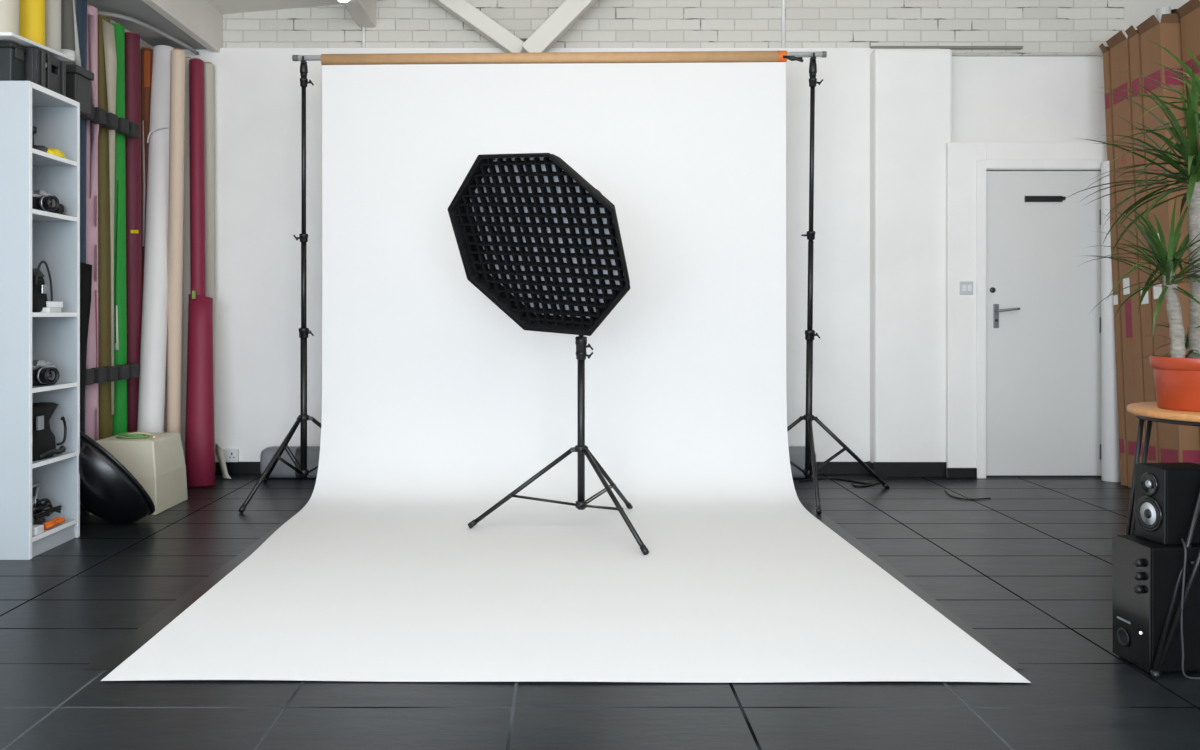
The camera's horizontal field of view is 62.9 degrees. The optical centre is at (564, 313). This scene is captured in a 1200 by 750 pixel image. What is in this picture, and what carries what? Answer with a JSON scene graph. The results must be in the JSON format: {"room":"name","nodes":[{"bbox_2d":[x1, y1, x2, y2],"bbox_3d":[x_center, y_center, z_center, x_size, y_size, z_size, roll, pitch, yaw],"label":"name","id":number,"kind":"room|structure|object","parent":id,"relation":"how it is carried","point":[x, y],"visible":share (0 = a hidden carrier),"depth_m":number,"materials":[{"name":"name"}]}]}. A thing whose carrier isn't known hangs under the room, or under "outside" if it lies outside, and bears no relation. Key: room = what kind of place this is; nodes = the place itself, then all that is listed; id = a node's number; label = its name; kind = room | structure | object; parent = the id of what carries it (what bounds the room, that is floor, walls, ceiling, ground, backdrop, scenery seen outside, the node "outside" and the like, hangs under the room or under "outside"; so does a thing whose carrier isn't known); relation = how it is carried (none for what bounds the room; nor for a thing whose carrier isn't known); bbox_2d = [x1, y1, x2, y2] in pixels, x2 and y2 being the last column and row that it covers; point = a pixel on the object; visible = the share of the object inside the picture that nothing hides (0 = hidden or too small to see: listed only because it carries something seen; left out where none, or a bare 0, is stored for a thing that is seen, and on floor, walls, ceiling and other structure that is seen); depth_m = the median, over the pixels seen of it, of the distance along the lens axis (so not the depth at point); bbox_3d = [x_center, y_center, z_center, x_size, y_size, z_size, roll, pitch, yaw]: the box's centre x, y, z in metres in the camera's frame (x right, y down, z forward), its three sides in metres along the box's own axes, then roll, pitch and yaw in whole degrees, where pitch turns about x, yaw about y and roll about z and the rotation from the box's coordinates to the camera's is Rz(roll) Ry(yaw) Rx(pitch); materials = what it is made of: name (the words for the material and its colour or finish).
{"room":"studio","nodes":[
{"label":"studio","id":0,"kind":"room"},
{"bbox_2d":[106,16,152,94],"bbox_3d":[-2.780,-0.880,1.650,0.120,3.900,10.500,0,0,0],"label":"wall","id":1,"kind":"structure","parent":0,"point":[142,42],"depth_m":6.28,"materials":[{"name":"white paint"}]},
{"bbox_2d":[80,104,138,137],"bbox_3d":[-2.620,-1.080,5.410,0.200,0.084,0.794,0,0,0],"label":"wall rail","id":2,"kind":"object","parent":1,"relation":"attached to","point":[108,120],"visible":0.65,"depth_m":5.47,"materials":[{"name":"grey plastic"}]},
{"bbox_2d":[85,364,138,384],"bbox_3d":[-2.620,0.335,5.410,0.200,0.084,0.794,0,0,0],"label":"wall rail","id":3,"kind":"object","parent":1,"relation":"attached to","point":[97,375],"visible":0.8,"depth_m":5.45,"materials":[{"name":"grey plastic"}]},
{"bbox_2d":[87,0,207,49],"bbox_3d":[-2.540,-1.877,3.395,0.360,0.225,6.390,0,0,0],"label":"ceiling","id":4,"kind":"structure","parent":0,"point":[139,10],"depth_m":5.93,"materials":[{"name":"grey paint"}]},
{"bbox_2d":[98,11,198,54],"bbox_3d":[-2.519,-1.728,6.040,0.139,0.029,0.933,0,0,17],"label":"conduit","id":5,"kind":"object","parent":4,"relation":"attached to","point":[109,14],"visible":0.93,"depth_m":5.90,"materials":[{"name":"grey metal"}]},
{"bbox_2d":[207,0,385,13],"bbox_3d":[0.520,-2.220,1.650,6.480,0.481,10.500,0,0,0],"label":"ceiling","id":6,"kind":"structure","parent":0,"point":[223,6],"depth_m":6.49,"materials":[{"name":"paint"}]},
{"bbox_2d":[142,0,222,52],"bbox_3d":[-2.330,-1.881,3.395,0.060,0.271,6.390,0,0,0],"label":"beam edge","id":7,"kind":"structure","parent":6,"relation":"attached to","point":[198,19],"depth_m":6.13,"materials":[{"name":"paint"}]},
{"bbox_2d":[342,0,375,26],"bbox_3d":[-1.327,-2.127,3.395,0.115,0.405,6.390,0,0,0],"label":"joist","id":8,"kind":"object","parent":6,"relation":"attached to","point":[363,12],"visible":1,"depth_m":6.33,"materials":[{"name":"paint"}]},
{"bbox_2d":[433,0,523,52],"bbox_3d":[-0.691,-2.005,6.420,0.878,0.663,0.120,0,0,0],"label":"brace","id":9,"kind":"object","parent":6,"relation":"attached to","point":[463,10],"visible":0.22,"depth_m":6.36,"materials":[{"name":"paint"}]},
{"bbox_2d":[522,0,596,52],"bbox_3d":[0.089,-1.999,6.300,0.732,0.743,0.120,0,0,0],"label":"brace","id":10,"kind":"object","parent":6,"relation":"attached to","point":[569,12],"visible":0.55,"depth_m":6.24,"materials":[{"name":"paint"}]},
{"bbox_2d":[0,475,1199,749],"bbox_3d":[0.520,1.100,1.650,6.680,0.060,10.500,0,0,0],"label":"floor","id":11,"kind":"structure","parent":0,"point":[1028,567],"depth_m":2.82,"materials":[{"name":"black tile"}]},
{"bbox_2d":[0,81,79,559],"bbox_3d":[-2.514,0.028,4.484,0.371,2.085,0.442,0,0,0],"label":"bookcase","id":12,"kind":"object","parent":11,"relation":"on","point":[29,236],"depth_m":4.43,"materials":[{"name":"white laminate"}]},
{"bbox_2d":[0,42,26,80],"bbox_3d":[-2.536,-1.101,4.330,0.258,0.172,0.120,0,0,0],"label":"case","id":13,"kind":"object","parent":12,"relation":"on","point":[12,55],"visible":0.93,"depth_m":4.28,"materials":[{"name":"black plastic"}]},
{"bbox_2d":[32,525,43,534],"bbox_3d":[-2.360,0.962,4.362,0.050,0.035,0.065,0,0,0],"label":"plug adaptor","id":14,"kind":"object","parent":12,"relation":"on","point":[36,529],"visible":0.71,"depth_m":4.35,"materials":[{"name":"white plastic"}]},
{"bbox_2d":[34,518,44,524],"bbox_3d":[-2.475,0.964,4.510,0.110,0.030,0.120,0,0,0],"label":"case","id":15,"kind":"object","parent":12,"relation":"on","point":[39,521],"visible":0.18,"depth_m":4.52,"materials":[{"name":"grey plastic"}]},
{"bbox_2d":[32,126,47,152],"bbox_3d":[-2.387,-0.786,4.442,0.072,0.120,0.095,0,0,-17],"label":"charger","id":16,"kind":"object","parent":12,"relation":"on","point":[34,129],"visible":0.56,"depth_m":4.41,"materials":[{"name":"black plastic"}]},
{"bbox_2d":[32,260,52,311],"bbox_3d":[-2.407,-0.125,4.437,0.112,0.236,0.140,0,0,0],"label":"camera bag","id":17,"kind":"object","parent":12,"relation":"on","point":[39,289],"visible":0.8,"depth_m":4.41,"materials":[{"name":"black fabric"}]},
{"bbox_2d":[25,48,65,96],"bbox_3d":[-2.515,-1.105,4.520,0.315,0.181,0.246,0,0,0],"label":"crate","id":18,"kind":"object","parent":12,"relation":"on","point":[43,69],"visible":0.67,"depth_m":4.45,"materials":[{"name":"grey plastic"}]},
{"bbox_2d":[0,32,73,60],"bbox_3d":[-2.522,-1.216,4.470,0.300,0.045,0.540,0,0,0],"label":"board","id":19,"kind":"object","parent":18,"relation":"on","point":[21,41],"visible":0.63,"depth_m":4.37,"materials":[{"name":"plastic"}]},
{"bbox_2d":[0,0,19,35],"bbox_3d":[-2.470,-1.480,4.311,0.124,0.525,0.124,0,0,0],"label":"paper roll","id":20,"kind":"object","parent":19,"relation":"on","point":[9,9],"visible":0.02,"depth_m":4.28,"materials":[{"name":"paper"}]},
{"bbox_2d":[20,0,44,45],"bbox_3d":[-2.470,-1.485,4.533,0.116,0.513,0.116,0,0,0],"label":"paper roll","id":21,"kind":"object","parent":19,"relation":"on","point":[32,12],"visible":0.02,"depth_m":4.49,"materials":[{"name":"paper"}]},
{"bbox_2d":[45,0,60,52],"bbox_3d":[-2.470,-1.490,4.705,0.092,0.504,0.092,0,0,0],"label":"paper roll","id":22,"kind":"object","parent":19,"relation":"on","point":[52,7],"visible":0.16,"depth_m":4.67,"materials":[{"name":"paper"}]},
{"bbox_2d":[32,190,58,212],"bbox_3d":[-2.361,-0.512,4.447,0.104,0.102,0.137,0,0,15],"label":"camera","id":23,"kind":"object","parent":12,"relation":"on","point":[41,200],"visible":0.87,"depth_m":4.42,"materials":[{"name":"black plastic"}]},
{"bbox_2d":[32,360,59,385],"bbox_3d":[-2.373,0.268,4.457,0.119,0.116,0.157,0,0,22],"label":"camera","id":24,"kind":"object","parent":12,"relation":"on","point":[43,373],"visible":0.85,"depth_m":4.43,"materials":[{"name":"black plastic"}]},
{"bbox_2d":[32,498,61,520],"bbox_3d":[-2.395,0.888,4.500,0.060,0.098,0.217,0,0,0],"label":"cable bundle","id":25,"kind":"object","parent":12,"relation":"on","point":[38,512],"visible":0.96,"depth_m":4.47,"materials":[{"name":"black rubber"}]},
{"bbox_2d":[32,402,66,460],"bbox_3d":[-2.412,0.534,4.473,0.172,0.245,0.286,0,0,0],"label":"equipment bag","id":26,"kind":"object","parent":12,"relation":"on","point":[44,444],"visible":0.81,"depth_m":4.42,"materials":[{"name":"black fabric"}]},
{"bbox_2d":[41,308,60,311],"bbox_3d":[-2.377,-0.018,4.497,0.075,0.022,0.150,0,0,-9],"label":"box","id":27,"kind":"object","parent":12,"relation":"on","point":[43,309],"visible":0.56,"depth_m":4.45,"materials":[{"name":"white cardboard"}]},
{"bbox_2d":[46,301,62,307],"bbox_3d":[-2.371,-0.043,4.513,0.055,0.028,0.105,0,0,9],"label":"box","id":28,"kind":"object","parent":27,"relation":"on","point":[50,304],"visible":0.76,"depth_m":4.50,"materials":[{"name":"white cardboard"}]},
{"bbox_2d":[37,148,66,158],"bbox_3d":[-2.361,-0.746,4.506,0.071,0.040,0.229,0,0,0],"label":"pouch","id":29,"kind":"object","parent":12,"relation":"on","point":[53,151],"visible":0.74,"depth_m":4.51,"materials":[{"name":"fabric"}]},
{"bbox_2d":[42,517,64,529],"bbox_3d":[-2.351,0.961,4.504,0.044,0.034,0.156,0,0,0],"label":"cable","id":30,"kind":"object","parent":12,"relation":"on","point":[53,522],"visible":0.97,"depth_m":4.48,"materials":[{"name":"orange plastic"}]},
{"bbox_2d":[54,204,65,213],"bbox_3d":[-2.365,-0.488,4.570,0.056,0.056,0.056,0,0,0],"label":"lens","id":31,"kind":"object","parent":12,"relation":"on","point":[62,209],"visible":0.44,"depth_m":4.56,"materials":[{"name":"black plastic"}]},
{"bbox_2d":[66,65,93,114],"bbox_3d":[-2.560,-1.119,4.910,0.320,0.218,0.180,0,0,0],"label":"storage box","id":32,"kind":"object","parent":12,"relation":"on","point":[78,79],"visible":0.39,"depth_m":4.87,"materials":[{"name":"grey plastic"}]},
{"bbox_2d":[61,0,80,65],"bbox_3d":[-2.495,-1.486,4.907,0.106,0.512,0.095,0,0,31],"label":"paper roll","id":33,"kind":"object","parent":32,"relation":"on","point":[69,33],"visible":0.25,"depth_m":4.88,"materials":[{"name":"paper"}]},
{"bbox_2d":[76,0,86,514],"bbox_3d":[-2.630,-0.326,5.267,0.100,2.793,0.100,0,-1,0],"label":"paper roll","id":34,"kind":"object","parent":11,"relation":"on","point":[81,5],"visible":0.29,"depth_m":5.26,"materials":[{"name":"paper"}]},
{"bbox_2d":[80,262,91,432],"bbox_3d":[-2.486,0.272,5.075,0.052,1.080,0.052,0,0,0],"label":"paper roll","id":35,"kind":"object","parent":11,"relation":"on","point":[85,269],"visible":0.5,"depth_m":5.08,"materials":[{"name":"paper"}]},
{"bbox_2d":[85,4,98,440],"bbox_3d":[-2.608,-0.319,5.402,0.137,2.777,0.118,0,-1,0],"label":"paper roll","id":36,"kind":"object","parent":11,"relation":"on","point":[91,391],"visible":0.55,"depth_m":5.38,"materials":[{"name":"paper"}]},
{"bbox_2d":[98,14,116,439],"bbox_3d":[-2.606,-0.314,5.570,0.144,2.767,0.096,0,0,0],"label":"paper roll","id":37,"kind":"object","parent":11,"relation":"on","point":[107,60],"visible":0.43,"depth_m":5.54,"materials":[{"name":"paper"}]},
{"bbox_2d":[79,431,154,522],"bbox_3d":[-2.336,0.807,4.951,0.622,0.525,0.476,0,0,28],"label":"dish","id":38,"kind":"object","parent":11,"relation":"on","point":[109,491],"visible":0.54,"depth_m":4.74,"materials":[{"name":"black paint"}]},
{"bbox_2d":[110,23,126,435],"bbox_3d":[-2.630,-0.316,5.747,0.101,2.772,0.106,0,0,0],"label":"paper roll","id":39,"kind":"object","parent":11,"relation":"on","point":[120,315],"visible":0.44,"depth_m":5.72,"materials":[{"name":"paper"}]},
{"bbox_2d":[124,32,141,431],"bbox_3d":[-2.627,-0.319,5.949,0.117,2.777,0.113,0,0,0],"label":"paper roll","id":40,"kind":"object","parent":11,"relation":"on","point":[132,40],"visible":0.47,"depth_m":5.91,"materials":[{"name":"paper"}]},
{"bbox_2d":[89,432,187,514],"bbox_3d":[-2.352,0.873,5.430,0.365,0.394,0.435,0,0,0],"label":"box","id":41,"kind":"object","parent":11,"relation":"on","point":[158,464],"visible":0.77,"depth_m":5.27,"materials":[{"name":"plastic"}]},
{"bbox_2d":[116,432,154,438],"bbox_3d":[-2.340,0.664,5.357,0.213,0.032,0.130,0,0,0],"label":"strap","id":42,"kind":"object","parent":41,"relation":"on","point":[132,435],"visible":1,"depth_m":5.33,"materials":[{"name":"green fabric"}]},
{"bbox_2d":[141,46,152,299],"bbox_3d":[-2.678,-0.319,6.269,0.073,2.777,0.092,0,0,0],"label":"paper roll","id":43,"kind":"object","parent":11,"relation":"on","point":[146,52],"visible":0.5,"depth_m":6.25,"materials":[{"name":"paper"}]},
{"bbox_2d":[137,45,174,431],"bbox_3d":[-2.518,-0.319,6.045,0.147,2.807,0.733,0,0,-13],"label":"paper roll","id":44,"kind":"object","parent":11,"relation":"on","point":[152,375],"visible":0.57,"depth_m":5.99,"materials":[{"name":"paper"}]},
{"bbox_2d":[166,48,184,435],"bbox_3d":[-2.402,-0.286,6.041,0.086,2.714,0.184,0,0,-3],"label":"paper roll","id":45,"kind":"object","parent":11,"relation":"on","point":[177,57],"visible":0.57,"depth_m":6.02,"materials":[{"name":"paper"}]},
{"bbox_2d":[181,57,191,457],"bbox_3d":[-2.473,-0.311,6.388,0.085,2.766,0.262,0,0,-14],"label":"paper roll","id":46,"kind":"object","parent":11,"relation":"on","point":[186,291],"visible":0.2,"depth_m":6.36,"materials":[{"name":"paper"}]},
{"bbox_2d":[185,58,215,486],"bbox_3d":[-2.338,-0.293,6.223,0.187,2.745,0.450,0,0,-32],"label":"paper roll","id":47,"kind":"object","parent":11,"relation":"on","point":[199,432],"visible":0.98,"depth_m":6.15,"materials":[{"name":"paper"}]},
{"bbox_2d":[204,62,230,478],"bbox_3d":[-2.276,-0.298,6.415,0.234,2.733,0.164,-1,-1,0],"label":"paper roll","id":48,"kind":"object","parent":11,"relation":"on","point":[209,68],"visible":0.48,"depth_m":6.44,"materials":[{"name":"paper"}]},
{"bbox_2d":[239,56,320,512],"bbox_3d":[-1.450,-0.224,5.753,0.945,2.590,0.990,0,0,0],"label":"stand","id":49,"kind":"object","parent":11,"relation":"on","point":[302,419],"visible":0.96,"depth_m":5.79,"materials":[{"name":"black metal"}]},
{"bbox_2d":[292,51,826,60],"bbox_3d":[-0.033,-1.526,5.800,3.155,0.058,0.037,0,0,0],"label":"crossbar","id":50,"kind":"object","parent":49,"relation":"on","point":[823,54],"visible":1,"depth_m":5.79,"materials":[{"name":"metal"}]},
{"bbox_2d":[101,50,1030,682],"bbox_3d":[-0.045,-0.246,4.334,2.787,2.625,3.000,0,0,0],"label":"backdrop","id":51,"kind":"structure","parent":50,"relation":"hanging from","point":[437,405],"depth_m":5.74,"materials":[{"name":"paper"}]},
{"bbox_2d":[468,335,648,554],"bbox_3d":[-0.056,0.317,4.842,0.857,1.502,1.042,0,0,0],"label":"stand","id":52,"kind":"object","parent":51,"relation":"on","point":[580,448],"visible":0.78,"depth_m":4.84,"materials":[{"name":"black metal"}]},
{"bbox_3d":[0.111,-0.518,4.860,0.128,0.179,0.175,0,29,34],"label":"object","id":53,"kind":"object","parent":52,"relation":"attached to","visible":0},
{"bbox_2d":[447,153,629,335],"bbox_3d":[-0.085,-0.306,4.576,0.928,0.819,0.631,0,0,32],"label":"octagonal softbox","id":54,"kind":"object","parent":53,"relation":"attached to","point":[535,237],"visible":1,"depth_m":4.50,"materials":[{"name":"black fabric"}]},
{"bbox_2d":[783,56,803,61],"bbox_3d":[1.343,-1.504,5.770,0.121,0.047,0.034,0,0,4],"label":"clamp","id":55,"kind":"object","parent":50,"relation":"attached to","point":[792,58],"visible":1,"depth_m":5.76,"materials":[{"name":"black metal"}]},
{"bbox_2d":[260,446,815,477],"bbox_3d":[-0.173,0.969,6.420,3.599,0.203,0.186,0,0,0],"label":"rolled mat","id":56,"kind":"object","parent":11,"relation":"on","point":[796,453],"visible":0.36,"depth_m":6.33,"materials":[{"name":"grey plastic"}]},
{"bbox_2d":[83,510,1024,668],"bbox_3d":[-0.034,1.069,4.150,2.837,0.001,2.400,0,0,0],"label":"sheet","id":57,"kind":"object","parent":11,"relation":"on","point":[112,658],"visible":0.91,"depth_m":3.58,"materials":[{"name":"white paper"}]},
{"bbox_2d":[787,53,889,513],"bbox_3d":[1.495,-0.234,5.694,1.022,2.611,0.963,1,0,0],"label":"stand","id":58,"kind":"object","parent":11,"relation":"on","point":[810,469],"visible":0.98,"depth_m":5.79,"materials":[{"name":"black metal"}]},
{"bbox_2d":[799,477,879,486],"bbox_3d":[1.745,1.064,6.222,0.456,0.012,0.230,0,0,31],"label":"power cable","id":59,"kind":"object","parent":11,"relation":"on","point":[872,483],"visible":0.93,"depth_m":6.23,"materials":[{"name":"black rubber"}]},
{"bbox_2d":[944,490,989,499],"bbox_3d":[2.313,1.065,5.756,0.156,0.008,0.309,0,0,-32],"label":"power cable","id":60,"kind":"object","parent":11,"relation":"on","point":[944,490],"visible":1,"depth_m":5.65,"materials":[{"name":"black rubber"}]},
{"bbox_2d":[986,476,1100,477],"bbox_3d":[3.137,1.067,6.430,0.780,0.006,0.060,0,0,0],"label":"threshold","id":61,"kind":"object","parent":11,"relation":"on","point":[986,476],"visible":0.64,"depth_m":6.41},
{"bbox_2d":[1101,160,1120,481],"bbox_3d":[3.511,0.039,6.298,0.116,2.062,0.116,0,-1,0],"label":"paper roll","id":62,"kind":"object","parent":11,"relation":"on","point":[1110,454],"visible":0.73,"depth_m":6.26,"materials":[{"name":"paper"}]},
{"bbox_2d":[1099,43,1127,485],"bbox_3d":[3.565,-0.339,6.213,0.230,2.817,0.272,0,0,0],"label":"carton","id":63,"kind":"object","parent":11,"relation":"on","point":[1105,50],"visible":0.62,"depth_m":6.20,"materials":[{"name":"cardboard"}]},
{"bbox_2d":[1106,30,1147,487],"bbox_3d":[3.565,-0.348,6.066,0.230,2.837,0.402,0,0,0],"label":"carton","id":64,"kind":"object","parent":11,"relation":"on","point":[1118,44],"visible":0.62,"depth_m":6.06,"materials":[{"name":"cardboard"}]},
{"bbox_2d":[1125,25,1158,462],"bbox_3d":[3.565,-0.347,5.900,0.230,2.835,0.310,0,0,0],"label":"carton","id":65,"kind":"object","parent":11,"relation":"on","point":[1134,36],"visible":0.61,"depth_m":5.90,"materials":[{"name":"cardboard"}]},
{"bbox_2d":[1113,535,1199,674],"bbox_3d":[1.846,0.881,2.994,0.282,0.378,0.176,0,0,-4],"label":"subwoofer","id":66,"kind":"object","parent":11,"relation":"on","point":[1146,572],"visible":0.91,"depth_m":2.91,"materials":[{"name":"plastic"}]},
{"bbox_2d":[1135,462,1199,544],"bbox_3d":[1.871,0.578,3.003,0.203,0.226,0.128,0,0,-7],"label":"speaker","id":67,"kind":"object","parent":66,"relation":"on","point":[1166,494],"visible":0.99,"depth_m":2.94},
{"bbox_2d":[1180,538,1199,678],"bbox_3d":[1.853,0.869,2.892,0.095,0.404,0.050,0,0,0],"label":"cable","id":68,"kind":"object","parent":67,"relation":"hanging from","point":[1182,540],"visible":1,"depth_m":2.87,"materials":[{"name":"grey plastic"}]},
{"bbox_2d":[1125,401,1199,679],"bbox_3d":[2.102,0.685,3.090,0.671,0.770,0.571,0,0,10],"label":"side table","id":69,"kind":"object","parent":11,"relation":"on","point":[1149,411],"visible":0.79,"depth_m":2.94,"materials":[{"name":"brown wood"}]},
{"bbox_2d":[1053,41,1199,411],"bbox_3d":[2.020,-0.326,3.104,0.877,1.252,0.729,0,0,-16],"label":"potted plant","id":70,"kind":"object","parent":69,"relation":"on","point":[1176,374],"visible":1,"depth_m":3.07,"materials":[{"name":"green plant"}]},
{"bbox_2d":[1136,13,1199,463],"bbox_3d":[3.538,-0.346,5.732,0.175,2.832,0.408,0,0,0],"label":"carton","id":71,"kind":"object","parent":11,"relation":"on","point":[1177,443],"visible":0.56,"depth_m":5.71,"materials":[{"name":"cardboard"}]},
{"bbox_2d":[1156,6,1177,22],"bbox_3d":[3.552,-1.302,5.746,0.127,1.008,0.150,0,0,8],"label":"paper roll","id":72,"kind":"object","parent":71,"relation":"in","point":[1165,9],"visible":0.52,"depth_m":5.76,"materials":[{"name":"white paper"}]},
{"bbox_2d":[1176,0,1199,174],"bbox_3d":[3.645,-0.364,5.509,0.180,2.867,0.416,0,0,0],"label":"carton","id":73,"kind":"object","parent":11,"relation":"on","point":[1189,13],"visible":0.41,"depth_m":5.61,"materials":[{"name":"cardboard"}]},
{"bbox_2d":[164,48,1106,461],"bbox_3d":[0.520,-0.352,6.720,6.480,2.845,0.360,0,0,0],"label":"wall","id":74,"kind":"structure","parent":0,"point":[258,90],"depth_m":6.54,"materials":[{"name":"white paint"}]},
{"bbox_2d":[216,449,238,461],"bbox_3d":[-2.246,0.941,6.518,0.146,0.086,0.044,0,0,0],"label":"wall socket","id":75,"kind":"object","parent":74,"relation":"attached to","point":[231,455],"visible":0.61,"depth_m":6.50,"materials":[{"name":"white plastic"}]},
{"bbox_2d":[215,462,868,474],"bbox_3d":[-0.343,1.028,6.532,4.754,0.085,0.016,0,0,0],"label":"baseboard","id":76,"kind":"structure","parent":74,"relation":"attached to","point":[233,468],"depth_m":6.52,"materials":[{"name":"black wood"}]},
{"bbox_2d":[870,46,1022,48],"bbox_3d":[2.546,-1.778,6.543,1.010,0.014,0.035,0,0,0],"label":"trim","id":77,"kind":"structure","parent":74,"relation":"attached to","point":[871,47],"depth_m":6.53,"materials":[{"name":"white paint"}]},
{"bbox_2d":[946,142,1106,476],"bbox_3d":[3.128,-0.027,6.515,1.263,2.194,0.250,0,0,0],"label":"door surround","id":78,"kind":"object","parent":74,"relation":"attached to","point":[961,157],"visible":0.47,"depth_m":6.39,"materials":[{"name":"white paint"}]},
{"bbox_2d":[947,468,976,477],"bbox_3d":[2.583,1.036,6.383,0.193,0.068,0.015,0,0,0],"label":"baseboard","id":79,"kind":"structure","parent":78,"relation":"attached to","point":[951,472],"depth_m":6.38,"materials":[{"name":"black wood"}]},
{"bbox_2d":[960,281,972,294],"bbox_3d":[2.616,-0.169,6.383,0.086,0.086,0.015,0,0,0],"label":"light switch","id":80,"kind":"object","parent":78,"relation":"attached to","point":[966,287],"visible":1,"depth_m":6.38,"materials":[{"name":"plastic"}]},
{"bbox_2d":[977,160,1105,477],"bbox_3d":[3.135,0.032,6.383,0.907,2.076,0.014,0,0,0],"label":"door frame","id":81,"kind":"structure","parent":74,"relation":"attached to","point":[982,165],"depth_m":6.38,"materials":[{"name":"white paint"}]},
{"bbox_2d":[986,171,1100,475],"bbox_3d":[3.140,0.061,6.399,0.776,1.994,0.106,0,0,0],"label":"door","id":82,"kind":"structure","parent":74,"relation":"in","point":[1043,341],"depth_m":6.41,"materials":[{"name":"paint"}]},
{"bbox_2d":[223,0,1123,55],"bbox_3d":[0.520,-2.337,6.745,6.480,1.185,0.310,0,0,0],"label":"wall","id":83,"kind":"structure","parent":0,"point":[1042,27],"depth_m":6.59,"materials":[{"name":"brick"}]},
{"bbox_2d":[362,27,364,47],"bbox_3d":[-1.351,-1.853,6.578,0.020,0.153,0.020,0,0,0],"label":"conduit","id":84,"kind":"object","parent":83,"relation":"attached to","point":[363,28],"visible":1,"depth_m":6.57,"materials":[{"name":"white paint"}]},
{"bbox_2d":[782,0,784,47],"bbox_3d":[1.466,-2.158,6.578,0.022,0.745,0.022,0,0,0],"label":"conduit","id":85,"kind":"object","parent":83,"relation":"attached to","point":[783,1],"visible":1,"depth_m":6.57,"materials":[{"name":"white paint"}]},
{"bbox_2d":[870,49,951,461],"bbox_3d":[2.290,-0.338,6.535,0.512,2.815,0.210,0,0,0],"label":"wall pier","id":86,"kind":"object","parent":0,"point":[911,89],"visible":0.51,"depth_m":6.43,"materials":[{"name":"white paint"}]},
{"bbox_2d":[868,461,945,476],"bbox_3d":[2.288,1.022,6.478,0.543,0.103,0.125,0,0,0],"label":"baseboard","id":87,"kind":"object","parent":86,"relation":"attached to","point":[882,469],"visible":0.85,"depth_m":6.42,"materials":[{"name":"black wood"}]},
{"bbox_2d":[1124,0,1189,37],"bbox_3d":[3.820,-0.880,1.650,0.120,3.900,10.500,0,0,0],"label":"wall","id":88,"kind":"structure","parent":0,"point":[1136,12],"depth_m":6.39,"materials":[{"name":"white paint"}]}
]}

